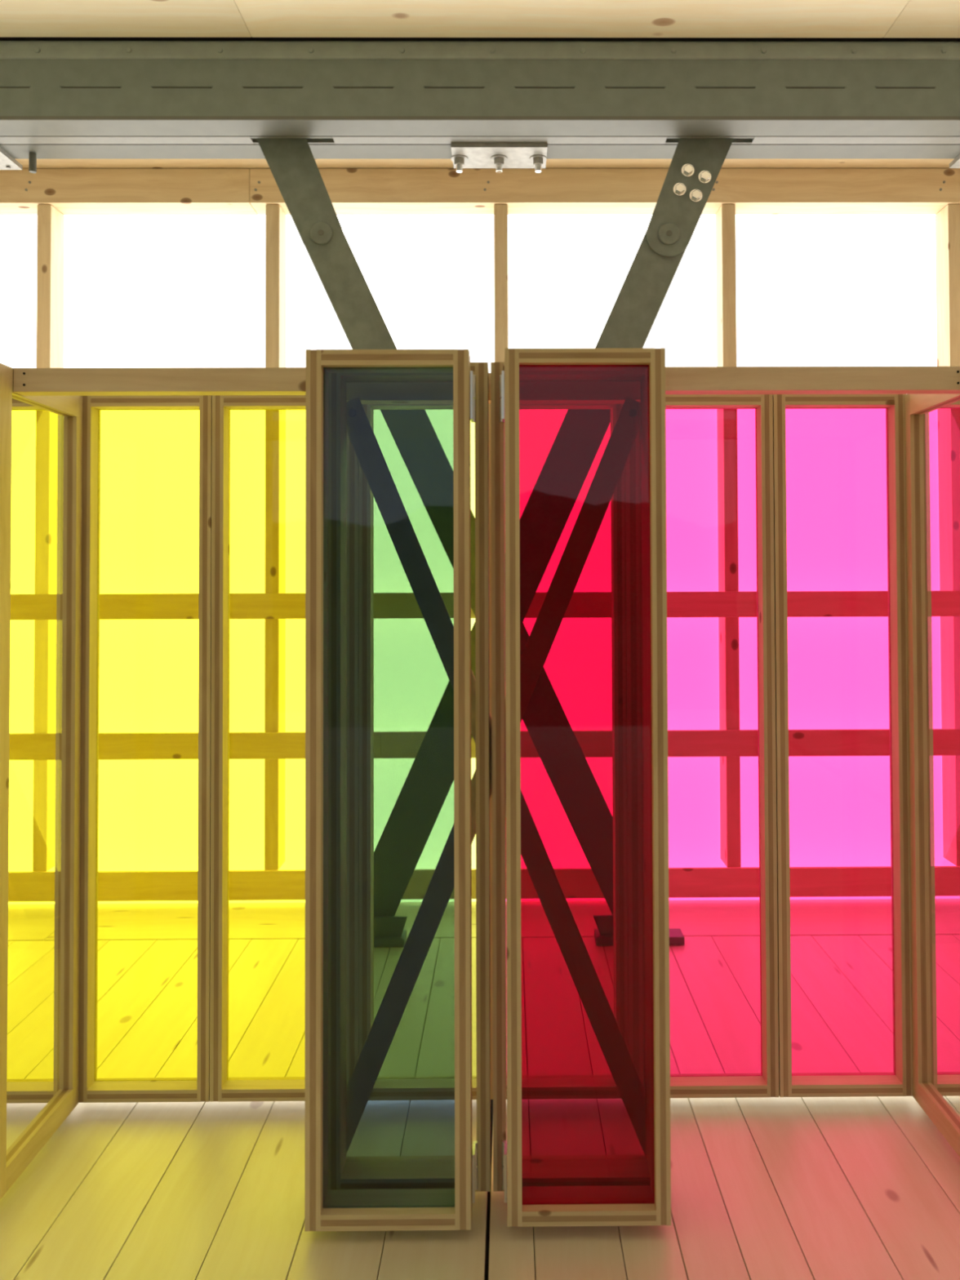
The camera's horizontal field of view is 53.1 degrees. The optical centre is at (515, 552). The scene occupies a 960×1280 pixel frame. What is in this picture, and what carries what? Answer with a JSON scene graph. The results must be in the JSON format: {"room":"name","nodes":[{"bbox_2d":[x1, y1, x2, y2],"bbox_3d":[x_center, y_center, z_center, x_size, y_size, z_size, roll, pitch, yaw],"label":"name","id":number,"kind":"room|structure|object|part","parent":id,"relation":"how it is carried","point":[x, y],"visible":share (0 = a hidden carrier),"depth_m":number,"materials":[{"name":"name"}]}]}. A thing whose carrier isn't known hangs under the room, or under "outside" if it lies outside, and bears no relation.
{"room":"art gallery","nodes":[
{"label":"art gallery","id":0,"kind":"room"},
{"bbox_2d":[346,697,506,1153],"bbox_3d":[-0.074,0.564,2.425,0.834,1.918,0.012,0,-1,0],"label":"bar","id":1,"kind":"object","parent":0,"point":[439,891],"visible":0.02,"depth_m":2.41,"materials":[{"name":"metal"}]},
{"bbox_2d":[0,159,959,904],"bbox_3d":[-0.071,0.027,4.386,5.200,4.070,0.413,0,-1,0],"label":"wall","id":2,"kind":"structure","parent":0,"point":[104,263],"depth_m":4.58,"materials":[{"name":"white"}]},
{"bbox_3d":[-1.641,1.527,4.393,2.050,0.132,0.018,0,-1,0],"label":"rail","id":3,"kind":"part","parent":2,"relation":"part of","materials":[{"name":"brown wood"}]},
{"bbox_3d":[-1.644,0.890,4.406,2.050,0.120,0.018,0,-1,0],"label":"rail","id":4,"kind":"part","parent":2,"relation":"part of","materials":[{"name":"brown wood"}]},
{"bbox_3d":[-0.996,0.248,4.424,3.350,0.118,0.018,0,-1,0],"label":"rail","id":5,"kind":"part","parent":2,"relation":"part of","materials":[{"name":"brown wood"}]},
{"bbox_3d":[0.957,0.882,4.426,3.148,0.120,0.018,0,-1,0],"label":"rail","id":6,"kind":"part","parent":2,"relation":"part of","materials":[{"name":"brown wood"}]},
{"bbox_3d":[0.959,1.518,4.413,3.148,0.132,0.018,0,-1,0],"label":"rail","id":7,"kind":"part","parent":2,"relation":"part of","materials":[{"name":"brown wood"}]},
{"bbox_3d":[1.605,0.239,4.445,1.848,0.118,0.018,0,-1,0],"label":"rail","id":8,"kind":"part","parent":2,"relation":"part of","materials":[{"name":"brown wood"}]},
{"bbox_2d":[0,898,959,1279],"bbox_3d":[-0.090,1.564,-0.300,5.080,0.101,9.467,0,-1,0],"label":"floor","id":9,"kind":"structure","parent":0,"point":[852,1188],"depth_m":2.60,"materials":[{"name":"grey wood"}]},
{"bbox_2d":[6,398,63,1103],"bbox_3d":[-1.475,0.552,2.756,0.404,2.002,0.066,0,-1,0],"label":"panel","id":10,"kind":"object","parent":9,"relation":"on","point":[38,1090],"visible":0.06,"depth_m":2.72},
{"bbox_3d":[-1.478,-0.432,2.776,0.337,0.034,0.066,0,-1,0],"label":"rail","id":11,"kind":"part","parent":10,"relation":"part of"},
{"bbox_3d":[-1.471,1.536,2.735,0.337,0.034,0.066,0,-1,0],"label":"rail","id":12,"kind":"part","parent":10,"relation":"part of","materials":[{"name":"brown wood"}]},
{"bbox_2d":[0,363,82,1199],"bbox_3d":[-1.251,0.549,2.494,0.037,1.996,0.456,0,-1,0],"label":"door","id":13,"kind":"structure","parent":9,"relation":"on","point":[14,1160],"depth_m":2.67,"materials":[{"name":"beige wood"}]},
{"bbox_3d":[-1.248,1.518,2.489,0.037,0.058,0.354,0,-1,0],"label":"rail","id":14,"kind":"part","parent":13,"relation":"part of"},
{"bbox_3d":[-1.255,-0.417,2.529,0.037,0.062,0.354,0,-1,0],"label":"rail","id":15,"kind":"part","parent":13,"relation":"part of","materials":[{"name":"brown wood"}]},
{"bbox_2d":[13,367,305,395],"bbox_3d":[-0.852,-0.424,2.385,0.765,0.059,0.056,0,-1,0],"label":"header beam","id":16,"kind":"structure","parent":13,"relation":"attached to","point":[151,381],"depth_m":2.36,"materials":[{"name":"brown wood"}]},
{"bbox_2d":[78,395,211,1102],"bbox_3d":[-1.057,0.551,2.759,0.377,2.002,0.066,0,-1,0],"label":"panel","id":17,"kind":"object","parent":9,"relation":"on","point":[91,1089],"visible":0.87,"depth_m":2.73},
{"bbox_3d":[-1.054,1.535,2.738,0.310,0.034,0.066,0,-1,0],"label":"rail","id":18,"kind":"part","parent":17,"relation":"part of","materials":[{"name":"brown wood"}]},
{"bbox_3d":[-1.061,-0.433,2.780,0.310,0.034,0.066,0,-1,0],"label":"rail","id":19,"kind":"part","parent":17,"relation":"part of","materials":[{"name":"brown wood"}]},
{"bbox_2d":[209,395,305,1102],"bbox_3d":[-0.677,0.549,2.762,0.380,2.002,0.066,0,-1,0],"label":"panel","id":20,"kind":"object","parent":9,"relation":"on","point":[223,1087],"visible":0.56,"depth_m":2.74,"materials":[{"name":"brown wood"}]},
{"bbox_3d":[-0.673,1.533,2.741,0.313,0.034,0.066,0,-1,0],"label":"rail","id":21,"kind":"part","parent":20,"relation":"part of","materials":[{"name":"brown wood"}]},
{"bbox_3d":[-0.680,-0.435,2.783,0.313,0.034,0.066,0,-1,0],"label":"rail","id":22,"kind":"part","parent":20,"relation":"part of","materials":[{"name":"brown wood"}]},
{"bbox_2d":[346,432,358,1088],"bbox_3d":[-0.467,0.550,2.772,0.037,2.000,0.076,0,-1,0],"label":"post","id":23,"kind":"object","parent":9,"relation":"on","point":[352,1003],"visible":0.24,"depth_m":2.73,"materials":[{"name":"brown wood"}]},
{"bbox_2d":[304,349,478,1231],"bbox_3d":[-0.294,0.536,2.252,0.403,2.008,0.109,0,-1,0],"label":"door frame","id":24,"kind":"structure","parent":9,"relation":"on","point":[326,1209],"depth_m":2.20,"materials":[{"name":"beige wood"}]},
{"bbox_3d":[-0.297,-0.450,2.263,0.304,0.036,0.090,0,-1,0],"label":"rail","id":25,"kind":"part","parent":24,"relation":"part of","materials":[{"name":"brown wood"}]},
{"bbox_3d":[-0.290,1.522,2.221,0.304,0.036,0.090,0,-1,0],"label":"rail","id":26,"kind":"part","parent":24,"relation":"part of","materials":[{"name":"beige wood"}]},
{"bbox_2d":[328,362,490,1191],"bbox_3d":[-0.260,0.536,2.364,0.391,1.997,0.090,0,-1,0],"label":"door frame","id":27,"kind":"structure","parent":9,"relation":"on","point":[370,1172],"depth_m":2.33,"materials":[{"name":"beige wood"}]},
{"bbox_3d":[-0.264,-0.446,2.385,0.327,0.032,0.090,0,-1,0],"label":"rail","id":28,"kind":"part","parent":27,"relation":"part of","materials":[{"name":"brown wood"}]},
{"bbox_3d":[-0.257,1.518,2.344,0.327,0.032,0.090,0,-1,0],"label":"rail","id":29,"kind":"part","parent":27,"relation":"part of","materials":[{"name":"wood"}]},
{"bbox_2d":[358,404,493,1100],"bbox_3d":[-0.256,0.548,2.765,0.381,2.002,0.066,0,-1,0],"label":"panel","id":30,"kind":"object","parent":9,"relation":"on","point":[385,1087],"visible":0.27,"depth_m":2.73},
{"bbox_3d":[-0.260,-0.436,2.786,0.314,0.034,0.066,0,-1,0],"label":"rail","id":31,"kind":"part","parent":30,"relation":"part of","materials":[{"name":"brown wood"}]},
{"bbox_3d":[-0.253,1.532,2.745,0.314,0.034,0.066,0,-1,0],"label":"rail","id":32,"kind":"part","parent":30,"relation":"part of","materials":[{"name":"brown wood"}]},
{"bbox_2d":[256,138,684,945],"bbox_3d":[-0.200,-0.069,3.979,1.763,3.343,0.096,0,-1,0],"label":"brace","id":33,"kind":"object","parent":9,"relation":"on","point":[291,162],"visible":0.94,"depth_m":3.99,"materials":[{"name":"grey metal"}]},
{"bbox_3d":[-0.905,-1.488,4.022,0.363,0.497,0.012,0,-1,0],"label":"hanger plate","id":34,"kind":"part","parent":33,"relation":"part of","materials":[{"name":"paint"}]},
{"bbox_3d":[0.507,1.584,3.950,0.360,0.033,0.096,0,-1,0],"label":"foot plate","id":35,"kind":"part","parent":33,"relation":"part of","materials":[{"name":"paint"}]},
{"bbox_2d":[490,362,506,1191],"bbox_3d":[0.147,0.535,2.368,0.408,1.997,0.090,0,-1,0],"label":"panel","id":36,"kind":"object","parent":9,"relation":"on","point":[496,368],"visible":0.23,"depth_m":2.32,"materials":[{"name":"beige wood"}]},
{"bbox_2d":[346,373,490,404],"bbox_3d":[-0.058,-0.423,2.483,0.880,0.071,0.054,0,-1,0],"label":"header beam","id":37,"kind":"structure","parent":36,"relation":"attached to","point":[367,393],"depth_m":2.45,"materials":[{"name":"brown wood"}]},
{"bbox_2d":[346,396,506,817],"bbox_3d":[-0.035,0.563,2.418,0.834,1.918,0.012,0,-1,0],"label":"bar","id":38,"kind":"object","parent":36,"relation":"attached to","point":[360,432],"visible":0.48,"depth_m":2.43,"materials":[{"name":"metal"}]},
{"bbox_2d":[503,422,506,1099],"bbox_3d":[0.127,0.547,2.768,0.379,2.002,0.066,0,-1,0],"label":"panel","id":39,"kind":"object","parent":9,"relation":"on","point":[504,422],"visible":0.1,"depth_m":2.74,"materials":[{"name":"red glass"}]},
{"bbox_3d":[0.130,1.531,2.748,0.312,0.034,0.066,0,-1,0],"label":"rail","id":40,"kind":"part","parent":39,"relation":"part of","materials":[{"name":"brown wood"}]},
{"bbox_2d":[373,138,733,946],"bbox_3d":[0.053,-0.069,3.981,1.744,3.343,0.096,0,-1,0],"label":"brace","id":41,"kind":"object","parent":9,"relation":"on","point":[696,164],"visible":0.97,"depth_m":4.01,"materials":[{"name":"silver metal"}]},
{"bbox_3d":[-0.633,1.588,3.941,0.360,0.033,0.096,0,-1,0],"label":"foot plate","id":42,"kind":"part","parent":41,"relation":"part of","materials":[{"name":"paint"}]},
{"bbox_3d":[0.735,-1.491,4.029,0.371,0.503,0.012,0,-1,0],"label":"hanger plate","id":43,"kind":"part","parent":41,"relation":"part of","materials":[{"name":"paint"}]},
{"bbox_2d":[499,347,671,1226],"bbox_3d":[0.164,0.531,2.256,0.399,2.006,0.107,0,-1,0],"label":"panel","id":44,"kind":"object","parent":9,"relation":"on","point":[588,1143],"visible":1,"depth_m":2.22,"materials":[{"name":"red glass"}]},
{"bbox_3d":[0.160,-0.455,2.268,0.306,0.034,0.090,0,-1,0],"label":"rail","id":45,"kind":"part","parent":44,"relation":"part of","materials":[{"name":"brown wood"}]},
{"bbox_3d":[0.167,1.517,2.227,0.306,0.034,0.090,0,-1,0],"label":"rail","id":46,"kind":"part","parent":44,"relation":"part of","materials":[{"name":"beige wood"}]},
{"bbox_2d":[665,394,778,1097],"bbox_3d":[0.553,0.545,2.772,0.381,2.002,0.066,0,-1,0],"label":"panel","id":47,"kind":"object","parent":9,"relation":"on","point":[766,1083],"visible":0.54,"depth_m":2.75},
{"bbox_3d":[0.549,-0.439,2.792,0.314,0.034,0.066,0,-1,0],"label":"rail","id":48,"kind":"part","parent":47,"relation":"part of","materials":[{"name":"brown wood"}]},
{"bbox_3d":[0.556,1.529,2.751,0.314,0.034,0.066,0,-1,0],"label":"rail","id":49,"kind":"part","parent":47,"relation":"part of","materials":[{"name":"brown wood"}]},
{"bbox_2d":[773,394,913,1097],"bbox_3d":[0.938,0.544,2.775,0.383,2.002,0.066,0,-1,0],"label":"panel","id":50,"kind":"object","parent":9,"relation":"on","point":[899,1082],"visible":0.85,"depth_m":2.75,"materials":[{"name":"brown wood"}]},
{"bbox_3d":[0.934,-0.440,2.795,0.316,0.034,0.066,0,-1,0],"label":"rail","id":51,"kind":"part","parent":50,"relation":"part of","materials":[{"name":"brown wood"}]},
{"bbox_3d":[0.941,1.528,2.754,0.316,0.034,0.066,0,-1,0],"label":"rail","id":52,"kind":"part","parent":50,"relation":"part of","materials":[{"name":"brown wood"}]},
{"bbox_2d":[904,393,959,1156],"bbox_3d":[1.144,0.541,2.513,0.037,1.996,0.456,0,-1,0],"label":"door","id":53,"kind":"structure","parent":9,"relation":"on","point":[944,1117],"depth_m":2.71,"materials":[{"name":"beige wood"}]},
{"bbox_2d":[665,366,959,394],"bbox_3d":[0.738,-0.429,2.398,0.768,0.059,0.056,0,-1,0],"label":"header beam","id":54,"kind":"structure","parent":53,"relation":"attached to","point":[678,380],"depth_m":2.37,"materials":[{"name":"brown wood"}]},
{"bbox_3d":[1.140,-0.425,2.548,0.037,0.062,0.354,0,-1,0],"label":"rail","id":55,"kind":"part","parent":53,"relation":"part of","materials":[{"name":"brown wood"}]},
{"bbox_3d":[1.147,1.510,2.508,0.037,0.058,0.354,0,-1,0],"label":"rail","id":56,"kind":"part","parent":53,"relation":"part of","materials":[{"name":"brown wood"}]},
{"bbox_2d":[923,400,959,1096],"bbox_3d":[1.355,0.543,2.778,0.388,2.002,0.066,0,-1,0],"label":"panel","id":57,"kind":"object","parent":9,"relation":"on","point":[948,1083],"visible":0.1,"depth_m":2.74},
{"bbox_3d":[1.358,1.527,2.757,0.322,0.034,0.066,0,-1,0],"label":"rail","id":58,"kind":"part","parent":57,"relation":"part of","materials":[{"name":"brown wood"}]},
{"bbox_3d":[1.351,-0.442,2.799,0.322,0.034,0.066,0,-1,0],"label":"rail","id":59,"kind":"part","parent":57,"relation":"part of","materials":[{"name":"brown wood"}]},
{"bbox_2d":[0,0,959,41],"bbox_3d":[-0.043,-2.213,-0.144,5.240,0.141,9.620,0,-1,0],"label":"ceiling","id":60,"kind":"structure","parent":0,"point":[685,20],"depth_m":3.72,"materials":[{"name":"beige wood"}]},
{"bbox_3d":[-1.841,-2.216,-0.570,1.639,0.141,8.797,0,-1,0],"label":"panel","id":61,"kind":"part","parent":60,"relation":"part of","materials":[{"name":"beige wood"}]},
{"bbox_2d":[0,40,959,159],"bbox_3d":[-0.083,-1.889,4.016,5.116,0.327,0.377,0,-1,0],"label":"steel beam","id":62,"kind":"structure","parent":60,"relation":"attached to","point":[60,100],"depth_m":3.85,"materials":[{"name":"metal"}]},
{"bbox_2d":[0,146,22,169],"bbox_3d":[-2.395,-1.702,4.145,0.420,0.026,0.213,0,-1,0],"label":"plate","id":63,"kind":"object","parent":62,"relation":"attached to","point":[7,162],"visible":1,"depth_m":4.19,"materials":[{"name":"metal"}]},
{"bbox_2d":[28,152,36,173],"bbox_3d":[-2.080,-1.676,4.132,0.030,0.080,0.030,0,-1,0],"label":"rod","id":64,"kind":"object","parent":62,"relation":"hanging from","point":[32,157],"visible":1,"depth_m":4.12,"materials":[{"name":"paint"}]},
{"bbox_2d":[450,142,547,173],"bbox_3d":[-0.073,-1.684,4.148,0.415,0.078,0.210,0,-1,0],"label":"plate","id":65,"kind":"object","parent":62,"relation":"attached to","point":[499,156],"visible":1,"depth_m":4.12,"materials":[{"name":"metal"}]},
{"bbox_2d":[450,155,467,162],"bbox_3d":[-0.243,-1.701,4.150,0.074,0.004,0.074,0,-1,0],"label":"washer","id":66,"kind":"object","parent":65,"relation":"in","point":[455,158],"depth_m":4.13,"materials":[{"name":"metal"}]},
{"bbox_2d":[490,155,507,162],"bbox_3d":[-0.071,-1.701,4.151,0.074,0.004,0.074,0,-1,0],"label":"washer","id":67,"kind":"object","parent":65,"relation":"in","point":[494,158],"depth_m":4.13,"materials":[{"name":"metal"}]},
{"bbox_2d":[529,155,546,162],"bbox_3d":[0.098,-1.702,4.152,0.074,0.004,0.074,0,-1,0],"label":"washer","id":68,"kind":"object","parent":65,"relation":"in","point":[533,158],"depth_m":4.13,"materials":[{"name":"metal"}]},
{"bbox_2d":[949,154,959,168],"bbox_3d":[2.133,-1.691,4.165,0.404,0.078,0.210,0,-1,0],"label":"plate","id":69,"kind":"object","parent":62,"relation":"attached to","point":[955,163],"visible":1,"depth_m":4.23,"materials":[{"name":"metal"}]},
{"bbox_3d":[0.245,-2.222,-0.553,2.530,0.141,8.797,0,-1,0],"label":"panel","id":70,"kind":"part","parent":60,"relation":"part of","materials":[{"name":"beige wood"}]},
{"bbox_3d":[2.046,-2.228,-0.539,1.068,0.141,8.797,0,-1,0],"label":"panel","id":71,"kind":"part","parent":60,"relation":"part of","materials":[{"name":"beige wood"}]}
]}

